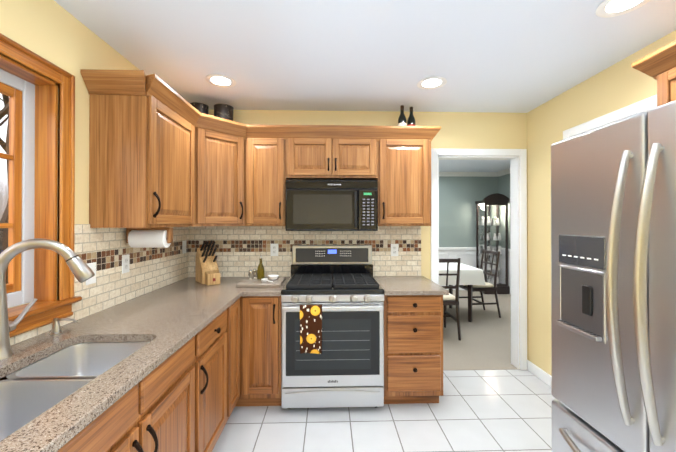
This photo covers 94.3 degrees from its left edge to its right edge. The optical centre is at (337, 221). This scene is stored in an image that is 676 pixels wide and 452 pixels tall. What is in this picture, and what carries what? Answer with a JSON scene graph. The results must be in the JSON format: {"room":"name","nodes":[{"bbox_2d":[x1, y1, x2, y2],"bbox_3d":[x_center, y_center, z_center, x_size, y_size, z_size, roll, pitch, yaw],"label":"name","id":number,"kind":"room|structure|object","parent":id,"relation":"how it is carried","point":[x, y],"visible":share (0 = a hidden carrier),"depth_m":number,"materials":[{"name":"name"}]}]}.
{"room":"kitchen","nodes":[
{"label":"kitchen","id":0,"kind":"room"},
{"bbox_2d":[0,0,146,308],"bbox_3d":[-1.402,0.173,0.261,0.160,2.470,5.570,0,0,-2],"label":"wall","id":1,"kind":"structure","parent":0,"point":[56,34],"depth_m":1.61,"materials":[{"name":"yellow paint"}]},
{"bbox_2d":[0,33,81,337],"bbox_3d":[-1.390,-0.134,1.051,0.190,1.212,1.121,0,0,-2],"label":"window","id":2,"kind":"structure","parent":1,"relation":"in","point":[40,156],"depth_m":1.50,"materials":[{"name":"brown wood"}]},
{"bbox_2d":[10,224,189,345],"bbox_3d":[-1.355,0.263,1.527,0.009,0.497,2.800,0,0,-2],"label":"tile backsplash","id":3,"kind":"structure","parent":1,"relation":"attached to","point":[150,269],"depth_m":1.93,"materials":[{"name":"tile"}]},
{"bbox_2d":[86,262,95,284],"bbox_3d":[-1.348,0.285,1.718,0.012,0.116,0.072,0,0,-2],"label":"outlet","id":4,"kind":"object","parent":3,"relation":"attached to","point":[92,280],"depth_m":1.72,"materials":[{"name":"white plastic"}]},
{"bbox_2d":[122,254,129,273],"bbox_3d":[-1.360,0.272,2.010,0.007,0.116,0.072,0,0,-2],"label":"outlet","id":5,"kind":"object","parent":3,"relation":"attached to","point":[125,258],"depth_m":2.00,"materials":[{"name":"white plastic"}]},
{"bbox_2d":[182,240,185,253],"bbox_3d":[-1.381,0.231,2.827,0.012,0.116,0.072,0,0,-2],"label":"outlet","id":6,"kind":"object","parent":3,"relation":"attached to","point":[183,242],"depth_m":2.80,"materials":[{"name":"white plastic"}]},
{"bbox_2d":[86,85,199,227],"bbox_3d":[-1.186,-0.343,2.051,0.372,0.760,0.659,0,0,-2],"label":"upper cabinet","id":7,"kind":"object","parent":1,"relation":"attached to","point":[162,153],"depth_m":1.73,"materials":[{"name":"brown wood"}]},
{"bbox_2d":[126,227,172,247],"bbox_3d":[-1.220,0.104,2.032,0.283,0.131,0.116,0,0,-2],"label":"paper towel holder","id":8,"kind":"object","parent":7,"relation":"attached to","point":[159,237],"visible":0.94,"depth_m":1.99,"materials":[{"name":"white paper"}]},
{"bbox_2d":[54,0,675,171],"bbox_3d":[0.866,-1.103,2.109,5.540,0.100,9.120,0,0,-2],"label":"ceiling","id":9,"kind":"structure","parent":0,"point":[513,56],"depth_m":1.90,"materials":[{"name":"white paint"}]},
{"bbox_2d":[205,74,235,87],"bbox_3d":[-0.872,-1.045,2.334,0.215,0.010,0.215,0,0,43],"label":"recessed light","id":10,"kind":"object","parent":9,"relation":"in","point":[218,80],"depth_m":2.33,"materials":[{"name":"white"}]},
{"bbox_2d":[417,76,446,88],"bbox_3d":[0.708,-1.045,2.369,0.215,0.010,0.215,0,0,43],"label":"recessed light","id":11,"kind":"object","parent":9,"relation":"in","point":[433,82],"depth_m":2.36,"materials":[{"name":"white"}]},
{"bbox_2d":[596,0,649,17],"bbox_3d":[1.373,-1.049,1.503,0.215,0.010,0.215,0,0,43],"label":"recessed light","id":12,"kind":"object","parent":9,"relation":"in","point":[608,8],"depth_m":1.53,"materials":[{"name":"white"}]},
{"bbox_2d":[209,110,523,343],"bbox_3d":[0.208,0.187,3.033,3.180,2.470,0.120,0,0,-2],"label":"wall","id":13,"kind":"structure","parent":0,"point":[459,130],"depth_m":3.00,"materials":[{"name":"yellow paint"}]},
{"bbox_2d":[200,117,251,225],"bbox_3d":[-1.048,-0.340,2.598,0.679,0.760,0.680,0,0,-2],"label":"upper cabinet","id":14,"kind":"object","parent":13,"relation":"attached to","point":[225,145],"depth_m":2.49,"materials":[{"name":"brown wood"}]},
{"bbox_2d":[190,102,208,114],"bbox_3d":[-1.170,-0.847,2.638,0.153,0.250,0.153,0,0,43],"label":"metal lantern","id":15,"kind":"object","parent":14,"relation":"on","point":[202,108],"depth_m":2.58,"materials":[{"name":"black metal"}]},
{"bbox_2d":[214,104,233,120],"bbox_3d":[-0.993,-0.856,2.724,0.163,0.270,0.163,0,0,43],"label":"pot","id":16,"kind":"object","parent":14,"relation":"on","point":[224,111],"depth_m":2.66,"materials":[{"name":"black metal"}]},
{"bbox_2d":[252,133,287,225],"bbox_3d":[-0.641,-0.339,2.763,0.396,0.760,0.373,0,0,-2],"label":"upper cabinet","id":17,"kind":"object","parent":13,"relation":"attached to","point":[269,150],"depth_m":2.63,"materials":[{"name":"brown wood"}]},
{"bbox_2d":[190,226,420,276],"bbox_3d":[-0.290,0.270,2.953,2.160,0.497,0.009,0,0,-2],"label":"tile backsplash","id":18,"kind":"structure","parent":13,"relation":"attached to","point":[239,249],"depth_m":2.94,"materials":[{"name":"tile"}]},
{"bbox_2d":[270,244,277,255],"bbox_3d":[-0.596,0.267,2.937,0.072,0.116,0.007,0,0,-2],"label":"outlet","id":19,"kind":"object","parent":18,"relation":"attached to","point":[273,252],"depth_m":2.94,"materials":[{"name":"white plastic"}]},
{"bbox_2d":[391,244,397,255],"bbox_3d":[0.536,0.272,2.970,0.072,0.116,0.007,0,0,-2],"label":"outlet","id":20,"kind":"object","parent":18,"relation":"attached to","point":[394,247],"depth_m":2.97,"materials":[{"name":"white plastic"}]},
{"bbox_2d":[288,133,339,179],"bbox_3d":[-0.222,-0.544,2.801,0.444,0.350,0.324,0,0,-2],"label":"upper cabinet","id":21,"kind":"object","parent":13,"relation":"attached to","point":[311,156],"depth_m":2.64,"materials":[{"name":"brown wood"}]},
{"bbox_2d":[285,180,377,230],"bbox_3d":[-0.056,-0.132,2.772,0.766,0.425,0.386,0,0,-2],"label":"microwave","id":22,"kind":"object","parent":21,"relation":"attached to","point":[331,205],"visible":1,"depth_m":2.58,"materials":[{"name":"black metal"}]},
{"bbox_2d":[340,133,379,180],"bbox_3d":[0.112,-0.544,2.811,0.445,0.350,0.324,0,0,-2],"label":"upper cabinet","id":23,"kind":"object","parent":13,"relation":"attached to","point":[359,152],"depth_m":2.65,"materials":[{"name":"brown wood"}]},
{"bbox_2d":[378,133,435,225],"bbox_3d":[0.565,-0.339,2.823,0.460,0.760,0.324,0,0,-2],"label":"upper cabinet","id":24,"kind":"object","parent":13,"relation":"attached to","point":[404,185],"depth_m":2.66,"materials":[{"name":"brown wood"}]},
{"bbox_2d":[398,105,415,125],"bbox_3d":[0.615,-0.874,2.805,0.170,0.306,0.075,0,0,-20],"label":"wine bottles","id":25,"kind":"object","parent":24,"relation":"on","point":[411,121],"visible":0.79,"depth_m":2.78,"materials":[{"name":"black glass"}]},
{"bbox_2d":[431,148,526,369],"bbox_3d":[1.345,0.364,3.065,0.926,2.116,0.156,0,0,-2],"label":"door frame","id":26,"kind":"structure","parent":13,"relation":"attached to","point":[517,158],"depth_m":3.00,"materials":[{"name":"white wood"}]},
{"bbox_2d":[212,369,556,451],"bbox_3d":[0.271,1.458,0.242,3.505,0.100,5.450,0,0,-2],"label":"floor","id":27,"kind":"structure","parent":0,"point":[491,411],"depth_m":2.20,"materials":[{"name":"white tile"}]},
{"bbox_2d":[0,330,203,451],"bbox_3d":[-1.011,0.979,1.040,0.663,0.864,1.005,0,0,-2],"label":"base cabinet","id":28,"kind":"object","parent":27,"relation":"on","point":[185,397],"depth_m":1.21,"materials":[{"name":"brown wood"}]},
{"bbox_2d":[200,305,231,451],"bbox_3d":[-1.032,0.983,1.778,0.663,0.864,0.508,0,0,-2],"label":"base cabinet","id":29,"kind":"object","parent":27,"relation":"on","point":[218,333],"depth_m":1.82,"materials":[{"name":"brown wood"}]},
{"bbox_2d":[232,298,239,410],"bbox_3d":[-1.044,0.985,2.168,0.663,0.864,0.309,0,0,-2],"label":"base cabinet","id":30,"kind":"object","parent":27,"relation":"on","point":[236,305],"depth_m":2.19,"materials":[{"name":"brown wood"}]},
{"bbox_2d":[0,277,289,451],"bbox_3d":[-0.878,0.530,1.538,0.958,0.035,2.798,0,0,-2],"label":"countertop","id":31,"kind":"structure","parent":30,"relation":"on","point":[167,321],"depth_m":1.38,"materials":[{"name":"stone"}]},
{"bbox_2d":[0,238,94,359],"bbox_3d":[-1.155,0.289,1.235,0.320,0.444,0.195,0,0,-2],"label":"pull-down faucet","id":32,"kind":"object","parent":31,"relation":"on","point":[80,269],"visible":1,"depth_m":1.20,"materials":[{"name":"grey metal"}]},
{"bbox_2d":[49,318,76,335],"bbox_3d":[-1.245,0.475,1.429,0.126,0.074,0.048,0,0,-2],"label":"soap dispenser pump","id":33,"kind":"object","parent":31,"relation":"on","point":[56,329],"visible":1,"depth_m":1.42,"materials":[{"name":"grey metal"}]},
{"bbox_2d":[0,342,148,440],"bbox_3d":[-0.979,0.654,1.028,0.416,0.215,0.821,0,0,-2],"label":"double-bowl sink","id":34,"kind":"object","parent":31,"relation":"in","point":[30,392],"visible":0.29,"depth_m":1.09,"materials":[{"name":"silver metal"}]},
{"bbox_2d":[195,240,219,284],"bbox_3d":[-1.101,0.339,2.668,0.135,0.359,0.288,0,0,-40],"label":"knife block","id":35,"kind":"object","parent":31,"relation":"on","point":[207,272],"visible":1,"depth_m":2.64,"materials":[{"name":"brown wood"}]},
{"bbox_2d":[236,277,285,287],"bbox_3d":[-0.627,0.504,2.612,0.345,0.028,0.330,0,0,-2],"label":"cutting board","id":36,"kind":"object","parent":31,"relation":"on","point":[258,283],"visible":0.96,"depth_m":2.47,"materials":[{"name":"beige wood"}]},
{"bbox_2d":[248,269,254,279],"bbox_3d":[-0.736,0.449,2.645,0.038,0.082,0.037,0,0,-2],"label":"salt","id":37,"kind":"object","parent":36,"relation":"on","point":[252,274],"depth_m":2.63,"materials":[{"name":"clear glass"}]},
{"bbox_2d":[257,253,264,279],"bbox_3d":[-0.656,0.379,2.667,0.062,0.222,0.062,0,0,-2],"label":"olive oil bottle","id":38,"kind":"object","parent":36,"relation":"on","point":[260,272],"visible":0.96,"depth_m":2.65,"materials":[{"name":"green glass"}]},
{"bbox_2d":[261,277,275,281],"bbox_3d":[-0.567,0.479,2.525,0.135,0.021,0.057,0,0,37],"label":"dish","id":39,"kind":"object","parent":36,"relation":"on","point":[264,279],"depth_m":2.57,"materials":[{"name":"white ceramic"}]},
{"bbox_2d":[268,275,278,278],"bbox_3d":[-0.546,0.474,2.650,0.096,0.032,0.095,0,0,-2],"label":"dish","id":40,"kind":"object","parent":36,"relation":"on","point":[273,277],"depth_m":2.65,"materials":[{"name":"white ceramic"}]},
{"bbox_2d":[235,296,281,406],"bbox_3d":[-0.909,0.987,2.602,0.957,0.865,0.665,0,0,-2],"label":"base cabinet","id":41,"kind":"object","parent":27,"relation":"on","point":[260,350],"visible":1,"depth_m":2.32,"materials":[{"name":"brown wood"}]},
{"bbox_2d":[281,245,383,408],"bbox_3d":[-0.046,0.820,2.602,0.761,1.200,0.698,0,0,-2],"label":"gas range","id":42,"kind":"object","parent":27,"relation":"on","point":[341,285],"visible":1,"depth_m":2.31,"materials":[{"name":"grey metal"}]},
{"bbox_2d":[300,305,321,353],"bbox_3d":[-0.194,0.775,2.257,0.160,0.345,0.040,0,0,-2],"label":"dish towel","id":43,"kind":"object","parent":42,"relation":"hanging from","point":[310,328],"visible":1,"depth_m":2.24,"materials":[{"name":"brown fabric"}]},
{"bbox_2d":[384,295,442,403],"bbox_3d":[0.564,0.988,2.648,0.451,0.865,0.659,0,0,-2],"label":"base cabinet","id":44,"kind":"object","parent":27,"relation":"on","point":[413,349],"visible":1,"depth_m":2.35,"materials":[{"name":"brown wood"}]},
{"bbox_2d":[373,276,448,294],"bbox_3d":[0.579,0.536,2.659,0.485,0.035,0.643,0,0,-2],"label":"countertop","id":45,"kind":"structure","parent":44,"relation":"on","point":[406,285],"depth_m":2.49,"materials":[{"name":"stone"}]},
{"bbox_2d":[551,100,675,451],"bbox_3d":[1.408,0.514,1.066,0.922,1.795,0.912,0,0,-2],"label":"refrigerator","id":46,"kind":"object","parent":27,"relation":"on","point":[613,273],"visible":1,"depth_m":1.13,"materials":[{"name":"grey metal"}]},
{"bbox_2d":[439,176,497,246],"bbox_3d":[0.736,0.205,6.600,5.540,2.470,0.120,0,0,-2],"label":"wall","id":47,"kind":"structure","parent":0,"point":[459,196],"depth_m":6.60,"materials":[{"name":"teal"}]},
{"bbox_2d":[439,172,496,289],"bbox_3d":[0.738,0.205,6.502,5.300,2.470,0.075,0,0,-2],"label":"trim","id":48,"kind":"structure","parent":47,"relation":"attached to","point":[467,255],"depth_m":6.57,"materials":[{"name":"white"}]},
{"bbox_2d":[443,290,516,369],"bbox_3d":[0.787,1.479,4.819,5.540,0.104,3.670,0,0,-2],"label":"floor","id":49,"kind":"structure","parent":0,"point":[484,343],"depth_m":3.88,"materials":[{"name":"beige carpet"}]},
{"bbox_2d":[439,258,460,340],"bbox_3d":[1.241,0.933,3.982,0.460,0.985,0.506,0,0,-2],"label":"dining chair","id":50,"kind":"object","parent":49,"relation":"on","point":[450,299],"visible":0.33,"depth_m":3.80,"materials":[{"name":"black wood"}]},
{"bbox_2d":[449,285,472,321],"bbox_3d":[1.038,1.052,4.789,1.900,0.751,0.950,0,0,-2],"label":"dining table","id":51,"kind":"object","parent":49,"relation":"on","point":[470,289],"visible":0.15,"depth_m":4.44,"materials":[{"name":"black wood"}]},
{"bbox_2d":[439,263,484,284],"bbox_3d":[1.038,0.775,4.790,1.976,0.203,1.008,0,0,-2],"label":"table cloth","id":52,"kind":"object","parent":51,"relation":"on","point":[470,275],"visible":0.33,"depth_m":4.32,"materials":[{"name":"white fabric"}]},
{"bbox_2d":[455,249,500,317],"bbox_3d":[2.145,0.938,4.828,0.506,0.985,0.460,0,0,-5],"label":"chair","id":53,"kind":"object","parent":49,"relation":"on","point":[487,286],"visible":0.56,"depth_m":4.64,"materials":[{"name":"black wood"}]},
{"bbox_2d":[475,193,509,293],"bbox_3d":[3.123,0.442,6.360,0.520,1.986,0.395,0,0,-2],"label":"curio cabinet","id":54,"kind":"object","parent":49,"relation":"on","point":[488,236],"visible":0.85,"depth_m":6.34,"materials":[{"name":"black wood"}]},
{"bbox_2d":[498,174,510,248],"bbox_3d":[3.498,0.196,4.839,0.120,2.470,3.540,0,0,-2],"label":"wall","id":55,"kind":"structure","parent":0,"point":[503,181],"depth_m":6.39,"materials":[{"name":"grey"}]},
{"bbox_2d":[497,168,510,293],"bbox_3d":[3.400,0.196,4.851,0.075,2.470,3.330,0,0,-2],"label":"trim","id":56,"kind":"structure","parent":55,"relation":"attached to","point":[507,171],"depth_m":6.37,"materials":[{"name":"white"}]},
{"bbox_2d":[524,30,675,375],"bbox_3d":[1.949,0.173,0.358,0.145,2.470,5.570,0,0,-2],"label":"wall","id":57,"kind":"structure","parent":0,"point":[620,85],"depth_m":2.74,"materials":[{"name":"yellow paint"}]},
{"bbox_2d":[527,360,551,387],"bbox_3d":[1.894,1.361,0.365,0.015,0.095,5.300,0,0,-2],"label":"baseboard","id":58,"kind":"structure","parent":57,"relation":"attached to","point":[539,373],"depth_m":2.81,"materials":[{"name":"white wood"}]},
{"bbox_2d":[563,95,656,139],"bbox_3d":[1.807,0.342,2.063,0.091,2.150,0.940,0,0,-2],"label":"door frame","id":59,"kind":"structure","parent":57,"relation":"attached to","point":[646,104],"depth_m":2.08,"materials":[{"name":"white wood"}]},
{"bbox_2d":[632,40,675,106],"bbox_3d":[1.694,-0.615,1.081,0.369,0.383,1.040,0,0,-2],"label":"upper cabinet","id":60,"kind":"object","parent":57,"relation":"attached to","point":[659,65],"visible":0.6,"depth_m":1.48,"materials":[{"name":"brown wood"}]},
{"label":"outside","id":61,"kind":"structure","parent":0,"visible":0},
{"bbox_2d":[0,93,7,218],"bbox_3d":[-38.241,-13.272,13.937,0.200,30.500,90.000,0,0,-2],"label":"tree","id":62,"kind":"object","parent":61,"point":[4,189],"depth_m":36.36,"materials":[{"name":"white plant"}]},
{"bbox_3d":[-30.974,1.928,9.066,58.450,0.050,100.000,0,0,-2],"label":"lawn","id":63,"kind":"structure","parent":61,"visible":0},
{"bbox_2d":[0,94,8,283],"bbox_3d":[-12.836,-6.591,10.146,24.533,17.191,18.030,0,0,-2],"label":"trees","id":64,"kind":"object","parent":63,"relation":"on","point":[5,220],"depth_m":4.89,"materials":[{"name":"grey plant"}]}
]}

